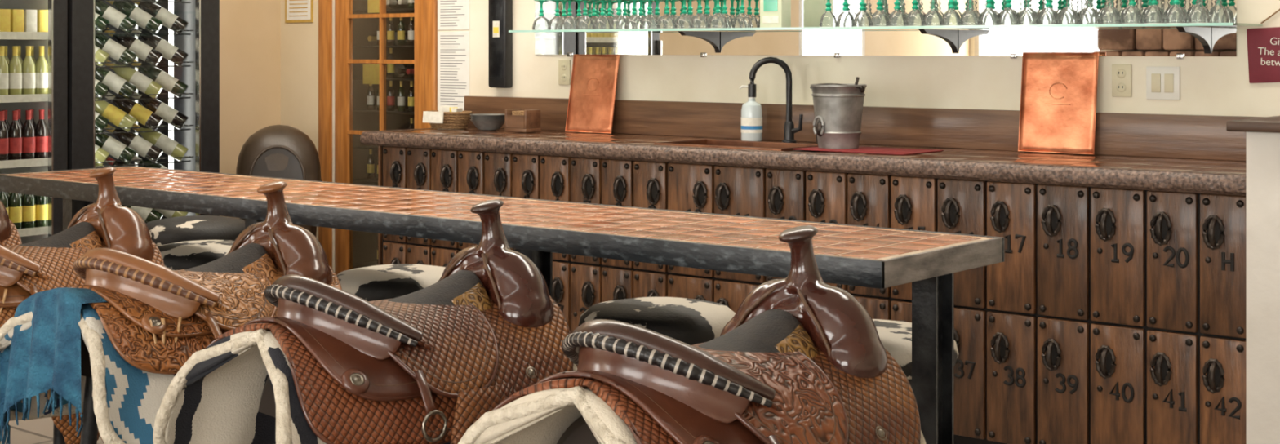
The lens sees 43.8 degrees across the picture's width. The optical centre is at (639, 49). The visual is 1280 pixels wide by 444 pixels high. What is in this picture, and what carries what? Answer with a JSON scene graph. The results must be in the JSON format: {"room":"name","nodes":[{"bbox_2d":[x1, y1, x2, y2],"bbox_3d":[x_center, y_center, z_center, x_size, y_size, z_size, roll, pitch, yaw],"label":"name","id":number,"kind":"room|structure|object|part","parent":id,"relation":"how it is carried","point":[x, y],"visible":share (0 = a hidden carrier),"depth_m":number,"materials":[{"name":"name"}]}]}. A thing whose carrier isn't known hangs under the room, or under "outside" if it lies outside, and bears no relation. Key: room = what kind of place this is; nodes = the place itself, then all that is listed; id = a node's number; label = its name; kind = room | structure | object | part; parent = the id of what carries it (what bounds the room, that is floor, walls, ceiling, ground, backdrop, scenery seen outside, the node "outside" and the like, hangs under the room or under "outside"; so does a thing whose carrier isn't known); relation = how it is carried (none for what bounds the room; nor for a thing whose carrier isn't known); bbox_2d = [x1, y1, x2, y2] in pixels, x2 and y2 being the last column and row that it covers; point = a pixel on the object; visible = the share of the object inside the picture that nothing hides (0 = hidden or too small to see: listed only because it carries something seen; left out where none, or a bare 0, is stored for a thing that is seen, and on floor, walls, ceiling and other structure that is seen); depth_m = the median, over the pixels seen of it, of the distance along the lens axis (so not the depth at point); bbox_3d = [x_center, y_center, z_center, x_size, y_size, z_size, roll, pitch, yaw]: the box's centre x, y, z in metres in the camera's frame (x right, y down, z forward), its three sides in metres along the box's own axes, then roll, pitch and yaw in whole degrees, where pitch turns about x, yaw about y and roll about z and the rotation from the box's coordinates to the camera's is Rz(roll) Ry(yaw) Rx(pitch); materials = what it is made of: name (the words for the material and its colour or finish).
{"room":"bar","nodes":[
{"label":"bar","id":0,"kind":"room"},
{"bbox_2d":[0,417,103,443],"bbox_3d":[-0.398,1.490,2.892,10.500,0.100,9.150,0,0,40],"label":"floor","id":1,"kind":"structure","parent":0,"point":[38,431],"depth_m":5.99,"materials":[{"name":"tile"}]},
{"bbox_2d":[0,200,22,246],"bbox_3d":[-2.319,0.890,4.853,0.727,1.104,0.774,0,0,40],"label":"bar stool","id":2,"kind":"object","parent":1,"relation":"on","point":[9,233],"visible":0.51,"depth_m":4.99,"materials":[{"name":"brown leather"}]},
{"bbox_2d":[0,0,66,244],"bbox_3d":[-3.098,0.365,7.112,0.700,2.150,0.810,0,0,40],"label":"beverage cooler","id":3,"kind":"object","parent":1,"relation":"on","point":[33,33],"visible":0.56,"depth_m":7.18,"materials":[{"name":"black paint"}]},
{"bbox_2d":[0,166,164,443],"bbox_3d":[-1.718,0.890,4.356,0.641,1.104,0.774,0,0,40],"label":"bar stool","id":4,"kind":"object","parent":1,"relation":"on","point":[26,269],"visible":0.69,"depth_m":4.40,"materials":[{"name":"brown leather"}]},
{"bbox_3d":[-1.708,0.572,4.367,0.425,0.178,0.421,0,0,40],"label":"seat","id":5,"kind":"part","parent":4,"relation":"part of","materials":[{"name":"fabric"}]},
{"bbox_2d":[66,0,219,223],"bbox_3d":[-2.583,0.365,7.757,0.670,2.150,0.800,0,0,40],"label":"wine rack","id":6,"kind":"object","parent":1,"relation":"on","point":[143,76],"visible":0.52,"depth_m":7.66,"materials":[{"name":"black metal"}]},
{"bbox_2d":[0,181,342,443],"bbox_3d":[-1.116,0.890,3.859,0.642,1.104,0.774,0,0,40],"label":"bar stool","id":7,"kind":"object","parent":1,"relation":"on","point":[108,348],"visible":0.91,"depth_m":3.64,"materials":[{"name":"brown leather"}]},
{"bbox_2d":[0,287,107,443],"bbox_3d":[-1.373,0.787,3.709,0.423,0.495,0.174,0,0,40],"label":"throw blanket","id":8,"kind":"object","parent":7,"relation":"on","point":[44,353],"depth_m":3.62,"materials":[{"name":"fabric"}]},
{"bbox_2d":[0,303,175,443],"bbox_3d":[-1.121,0.737,3.853,0.640,0.334,0.723,0,0,40],"label":"blanket","id":9,"kind":"object","parent":7,"relation":"on","point":[113,365],"depth_m":3.56,"materials":[{"name":"blue fabric"}]},
{"bbox_3d":[-1.107,0.572,3.870,0.425,0.178,0.421,0,0,40],"label":"seat","id":10,"kind":"part","parent":7,"relation":"part of","materials":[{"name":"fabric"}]},
{"bbox_2d":[146,215,244,245],"bbox_3d":[-1.816,1.065,6.512,0.440,0.753,0.440,0,0,14],"label":"bar stool","id":11,"kind":"object","parent":1,"relation":"on","point":[188,228],"visible":0.32,"depth_m":6.35,"materials":[{"name":"cowhide"},{"name":"black steel"}]},
{"bbox_2d":[156,240,234,271],"bbox_3d":[-1.544,1.065,5.664,0.440,0.753,0.440,0,0,0],"label":"bar stool","id":12,"kind":"object","parent":1,"relation":"on","point":[186,255],"visible":0.2,"depth_m":5.50,"materials":[{"name":"black fur"}]},
{"bbox_2d":[235,124,322,236],"bbox_3d":[-1.875,0.916,8.271,0.444,1.048,0.407,0,0,-10],"label":"trash bin","id":13,"kind":"object","parent":1,"relation":"on","point":[277,151],"visible":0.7,"depth_m":8.12,"materials":[{"name":"brown plastic"}]},
{"bbox_2d":[152,199,577,443],"bbox_3d":[-0.551,0.890,3.391,0.773,1.104,0.726,0,0,-41],"label":"bar stool","id":14,"kind":"object","parent":1,"relation":"on","point":[333,365],"visible":0.98,"depth_m":3.25,"materials":[{"name":"brown leather"}]},
{"bbox_2d":[164,330,450,443],"bbox_3d":[-0.556,0.737,3.387,0.723,0.334,0.640,0,0,-41],"label":"blanket","id":15,"kind":"object","parent":14,"relation":"on","point":[246,387],"depth_m":3.17,"materials":[{"name":"white fabric"}]},
{"bbox_3d":[-0.540,0.572,3.401,0.421,0.178,0.425,0,0,-41],"label":"seat","id":16,"kind":"part","parent":14,"relation":"part of","materials":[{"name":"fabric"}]},
{"bbox_2d":[352,0,414,268],"bbox_3d":[-1.112,0.275,8.837,0.980,2.330,0.659,0,0,40],"label":"wine closet walls","id":17,"kind":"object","parent":1,"relation":"on","point":[364,243],"visible":0.02,"depth_m":8.91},
{"bbox_2d":[336,263,445,301],"bbox_3d":[-0.758,1.065,5.014,0.440,0.753,0.440,0,0,8],"label":"bar stool","id":18,"kind":"object","parent":1,"relation":"on","point":[384,282],"visible":0.24,"depth_m":4.86,"materials":[{"name":"black and white cowhide"},{"name":"black steel"}]},
{"bbox_2d":[0,165,1004,443],"bbox_3d":[-0.693,0.939,4.629,3.632,1.002,0.550,0,0,40],"label":"bar table","id":19,"kind":"object","parent":1,"relation":"on","point":[850,255],"visible":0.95,"depth_m":3.93,"materials":[{"name":"tile"}]},
{"bbox_2d":[578,297,735,345],"bbox_3d":[0.052,1.065,4.330,0.440,0.753,0.440,0,0,16],"label":"bar stool","id":20,"kind":"object","parent":1,"relation":"on","point":[691,322],"visible":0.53,"depth_m":4.20,"materials":[{"name":"cowhide"},{"name":"black steel"}]},
{"bbox_2d":[457,225,926,443],"bbox_3d":[0.101,0.890,2.852,0.773,1.104,0.726,0,0,-43],"label":"bar stool","id":21,"kind":"object","parent":1,"relation":"on","point":[801,360],"visible":1,"depth_m":2.75,"materials":[{"name":"brown leather"}]},
{"bbox_2d":[473,386,636,443],"bbox_3d":[0.096,0.737,2.847,0.723,0.334,0.640,0,0,-43],"label":"blanket","id":22,"kind":"object","parent":21,"relation":"on","point":[531,415],"depth_m":2.70,"materials":[{"name":"white fabric"}]},
{"bbox_3d":[0.112,0.572,2.862,0.421,0.178,0.425,0,0,-44],"label":"seat","id":23,"kind":"part","parent":21,"relation":"part of","materials":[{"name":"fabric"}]},
{"bbox_2d":[360,95,1264,443],"bbox_3d":[0.491,0.838,6.471,4.132,1.205,0.700,0,0,40],"label":"bar cabinet","id":24,"kind":"object","parent":1,"relation":"on","point":[1114,310],"visible":0.62,"depth_m":5.55,"materials":[{"name":"brown wood"}]},
{"bbox_3d":[-1.028,0.944,7.766,0.015,0.992,0.638,0,0,40],"label":"panel","id":25,"kind":"part","parent":24,"relation":"part of","materials":[{"name":"brown wood"}]},
{"bbox_2d":[422,106,472,128],"bbox_3d":[-0.941,0.333,7.805,0.274,0.108,0.207,0,0,40],"label":"basket","id":26,"kind":"object","parent":24,"relation":"on","point":[446,117],"visible":0.99,"depth_m":7.73,"materials":[{"name":"wicker"}]},
{"bbox_2d":[469,113,504,130],"bbox_3d":[-0.725,0.350,7.634,0.182,0.076,0.182,0,0,40],"label":"stacked bowls","id":27,"kind":"object","parent":24,"relation":"on","point":[484,122],"visible":0.92,"depth_m":7.57,"materials":[{"name":"ceramic"}]},
{"bbox_2d":[504,108,540,132],"bbox_3d":[-0.552,0.336,7.491,0.140,0.105,0.100,0,0,40],"label":"wooden caddy","id":28,"kind":"object","parent":24,"relation":"on","point":[517,120],"visible":1,"depth_m":7.45,"materials":[{"name":"brown wood"}]},
{"bbox_2d":[564,53,619,133],"bbox_3d":[-0.222,0.206,7.427,0.285,0.363,0.068,0,0,40],"label":"plaque","id":29,"kind":"object","parent":24,"relation":"on","point":[593,82],"visible":1,"depth_m":7.42,"materials":[{"name":"orange metal"}]},
{"bbox_2d":[653,138,817,151],"bbox_3d":[0.412,0.481,6.460,0.630,0.197,0.350,0,0,40],"label":"sink","id":30,"kind":"object","parent":24,"relation":"in","point":[706,143],"depth_m":6.54,"materials":[{"name":"silver metal"}]},
{"bbox_2d":[738,84,762,141],"bbox_3d":[0.475,0.271,6.771,0.092,0.236,0.092,0,0,40],"label":"soap bottle","id":31,"kind":"object","parent":24,"relation":"on","point":[751,111],"visible":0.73,"depth_m":6.73,"materials":[{"name":"plastic"}]},
{"bbox_2d":[747,57,802,142],"bbox_3d":[0.562,0.210,6.623,0.226,0.358,0.072,0,0,4],"label":"gooseneck faucet","id":32,"kind":"object","parent":24,"relation":"on","point":[789,130],"visible":0.99,"depth_m":6.61,"materials":[{"name":"black paint"}]},
{"bbox_2d":[792,146,943,155],"bbox_3d":[0.874,0.387,6.116,0.490,0.004,0.300,0,0,40],"label":"bar mat","id":33,"kind":"object","parent":24,"relation":"on","point":[880,150],"visible":0.8,"depth_m":6.04,"materials":[{"name":"rubber"}]},
{"bbox_2d":[809,76,866,148],"bbox_3d":[0.775,0.246,6.224,0.235,0.276,0.220,0,0,40],"label":"galvanized bucket","id":34,"kind":"object","parent":33,"relation":"on","point":[837,107],"visible":1,"depth_m":6.15,"materials":[{"name":"metal"}]},
{"bbox_3d":[0.762,0.150,6.208,0.235,0.036,0.071,0,0,40],"label":"bail handle","id":35,"kind":"part","parent":34,"relation":"part of","materials":[{"name":"metal"}]},
{"bbox_2d":[1017,52,1098,154],"bbox_3d":[1.565,0.199,5.962,0.304,0.376,0.049,0,0,40],"label":"plaque","id":36,"kind":"object","parent":24,"relation":"on","point":[1059,95],"visible":1,"depth_m":5.96,"materials":[{"name":"orange metal"}]},
{"bbox_2d":[872,319,958,387],"bbox_3d":[0.570,1.065,3.967,0.440,0.753,0.440,0,0,-1],"label":"bar stool","id":37,"kind":"object","parent":1,"relation":"on","point":[895,336],"visible":0.16,"depth_m":3.83,"materials":[{"name":"cowhide"},{"name":"black steel"}]},
{"bbox_2d":[219,0,280,218],"bbox_3d":[-4.629,-0.110,5.951,0.120,3.100,8.270,0,0,40],"label":"wall","id":38,"kind":"structure","parent":0,"point":[250,30],"depth_m":8.82,"materials":[{"name":"beige paint"}]},
{"bbox_2d":[280,0,318,239],"bbox_3d":[-1.900,-0.105,8.897,0.330,3.090,0.011,0,0,40],"label":"wall","id":39,"kind":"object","parent":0,"point":[299,40],"depth_m":8.88,"materials":[{"name":"beige paint"}]},
{"bbox_2d":[284,0,313,22],"bbox_3d":[-1.903,-0.265,8.885,0.240,0.230,0.008,0,0,40],"label":"certificate","id":40,"kind":"object","parent":39,"relation":"attached to","point":[295,11],"visible":1,"depth_m":8.88,"materials":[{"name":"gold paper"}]},
{"bbox_2d":[352,0,414,266],"bbox_3d":[-1.163,0.305,8.768,0.740,1.785,0.470,0,0,40],"label":"wine rack","id":41,"kind":"object","parent":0,"point":[371,71],"depth_m":8.73,"materials":[{"name":"brown wood"}]},
{"bbox_2d":[332,0,1279,271],"bbox_3d":[1.983,-0.110,5.770,10.500,3.100,0.120,0,0,40],"label":"wall","id":42,"kind":"structure","parent":0,"point":[1214,86],"depth_m":6.53,"materials":[{"name":"beige paint"}]},
{"bbox_2d":[318,0,437,268],"bbox_3d":[-1.406,0.360,8.482,0.930,2.160,0.022,0,0,40],"label":"trim","id":43,"kind":"structure","parent":42,"relation":"attached to","point":[325,6],"depth_m":8.72,"materials":[{"name":"brown wood"}]},
{"bbox_2d":[334,0,423,275],"bbox_3d":[-1.376,0.400,8.510,0.740,2.060,0.040,0,0,40],"label":"door","id":44,"kind":"structure","parent":42,"relation":"in","point":[344,15],"depth_m":8.67,"materials":[{"name":"brown wood"}]},
{"bbox_2d":[437,0,469,110],"bbox_3d":[-0.950,-0.033,8.115,0.230,0.695,0.004,0,0,40],"label":"list","id":45,"kind":"object","parent":42,"relation":"attached to","point":[453,47],"visible":0.99,"depth_m":8.12,"materials":[{"name":"paper"}]},
{"bbox_2d":[488,0,512,88],"bbox_3d":[-0.666,-0.026,7.842,0.163,0.431,0.062,0,0,40],"label":"wall speaker","id":46,"kind":"object","parent":42,"relation":"attached to","point":[500,11],"visible":1,"depth_m":7.82,"materials":[{"name":"black paint"}]},
{"bbox_2d":[558,59,570,84],"bbox_3d":[-0.364,0.110,7.624,0.074,0.120,0.014,0,0,40],"label":"duplex outlet","id":47,"kind":"object","parent":42,"relation":"attached to","point":[564,65],"visible":1,"depth_m":7.62,"materials":[{"name":"beige plastic"}]},
{"bbox_2d":[464,95,1264,160],"bbox_3d":[0.710,0.312,6.725,4.120,0.155,0.029,0,0,40],"label":"backsplash","id":48,"kind":"structure","parent":42,"relation":"attached to","point":[1140,135],"depth_m":6.37,"materials":[{"name":"brown wood"}]},
{"bbox_2d":[508,22,1248,53],"bbox_3d":[0.774,-0.037,6.489,3.360,0.104,0.295,0,0,40],"label":"glass shelf","id":49,"kind":"object","parent":42,"relation":"attached to","point":[1202,31],"visible":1,"depth_m":6.15,"materials":[{"name":"clear glass"}]},
{"bbox_2d":[760,0,791,27],"bbox_3d":[0.565,-0.169,6.644,0.110,0.160,0.072,0,0,40],"label":"carton","id":50,"kind":"object","parent":49,"relation":"on","point":[773,13],"visible":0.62,"depth_m":6.62,"materials":[{"name":"cardboard"}]},
{"bbox_2d":[532,0,1230,30],"bbox_3d":[0.782,-0.161,6.491,3.218,0.146,0.232,0,0,40],"label":"glasses","id":51,"kind":"object","parent":49,"relation":"on","point":[1186,17],"visible":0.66,"depth_m":6.30,"materials":[{"name":"clear glass"}]},
{"bbox_3d":[0.775,-0.084,6.491,3.360,0.008,0.291,0,0,40],"label":"pane","id":52,"kind":"part","parent":49,"relation":"part of","materials":[{"name":"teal glass"}]},
{"bbox_2d":[534,0,1237,58],"bbox_3d":[0.791,-0.388,6.667,3.380,0.845,0.015,0,0,40],"label":"wall mirror","id":53,"kind":"object","parent":42,"relation":"attached to","point":[1138,41],"visible":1,"depth_m":6.50,"materials":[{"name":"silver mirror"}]},
{"bbox_2d":[1111,64,1131,97],"bbox_3d":[1.771,0.115,5.859,0.074,0.120,0.014,0,0,40],"label":"duplex outlet","id":54,"kind":"object","parent":42,"relation":"attached to","point":[1121,73],"visible":1,"depth_m":5.86,"materials":[{"name":"beige plastic"}]},
{"bbox_2d":[1146,66,1180,99],"bbox_3d":[1.891,0.122,5.760,0.124,0.120,0.012,0,0,40],"label":"switch plate","id":55,"kind":"object","parent":42,"relation":"attached to","point":[1162,82],"visible":1,"depth_m":5.76,"materials":[{"name":"white plastic"}]},
{"bbox_2d":[1246,8,1279,83],"bbox_3d":[2.250,-0.032,5.457,0.339,0.301,0.016,0,0,40],"label":"wall sign","id":56,"kind":"object","parent":42,"relation":"attached to","point":[1263,43],"visible":1,"depth_m":5.52,"materials":[{"name":"plastic"}]},
{"bbox_2d":[1246,131,1279,443],"bbox_3d":[2.649,0.845,4.673,1.475,1.190,0.719,0,0,40],"label":"wall","id":57,"kind":"structure","parent":0,"point":[1263,148],"depth_m":4.83,"materials":[{"name":"white paint"}]},
{"bbox_2d":[1226,115,1279,133],"bbox_3d":[2.635,0.234,4.652,1.570,0.032,0.769,0,0,40],"label":"trim","id":58,"kind":"structure","parent":57,"relation":"on","point":[1266,124],"depth_m":4.82,"materials":[{"name":"brown wood"}]}
]}

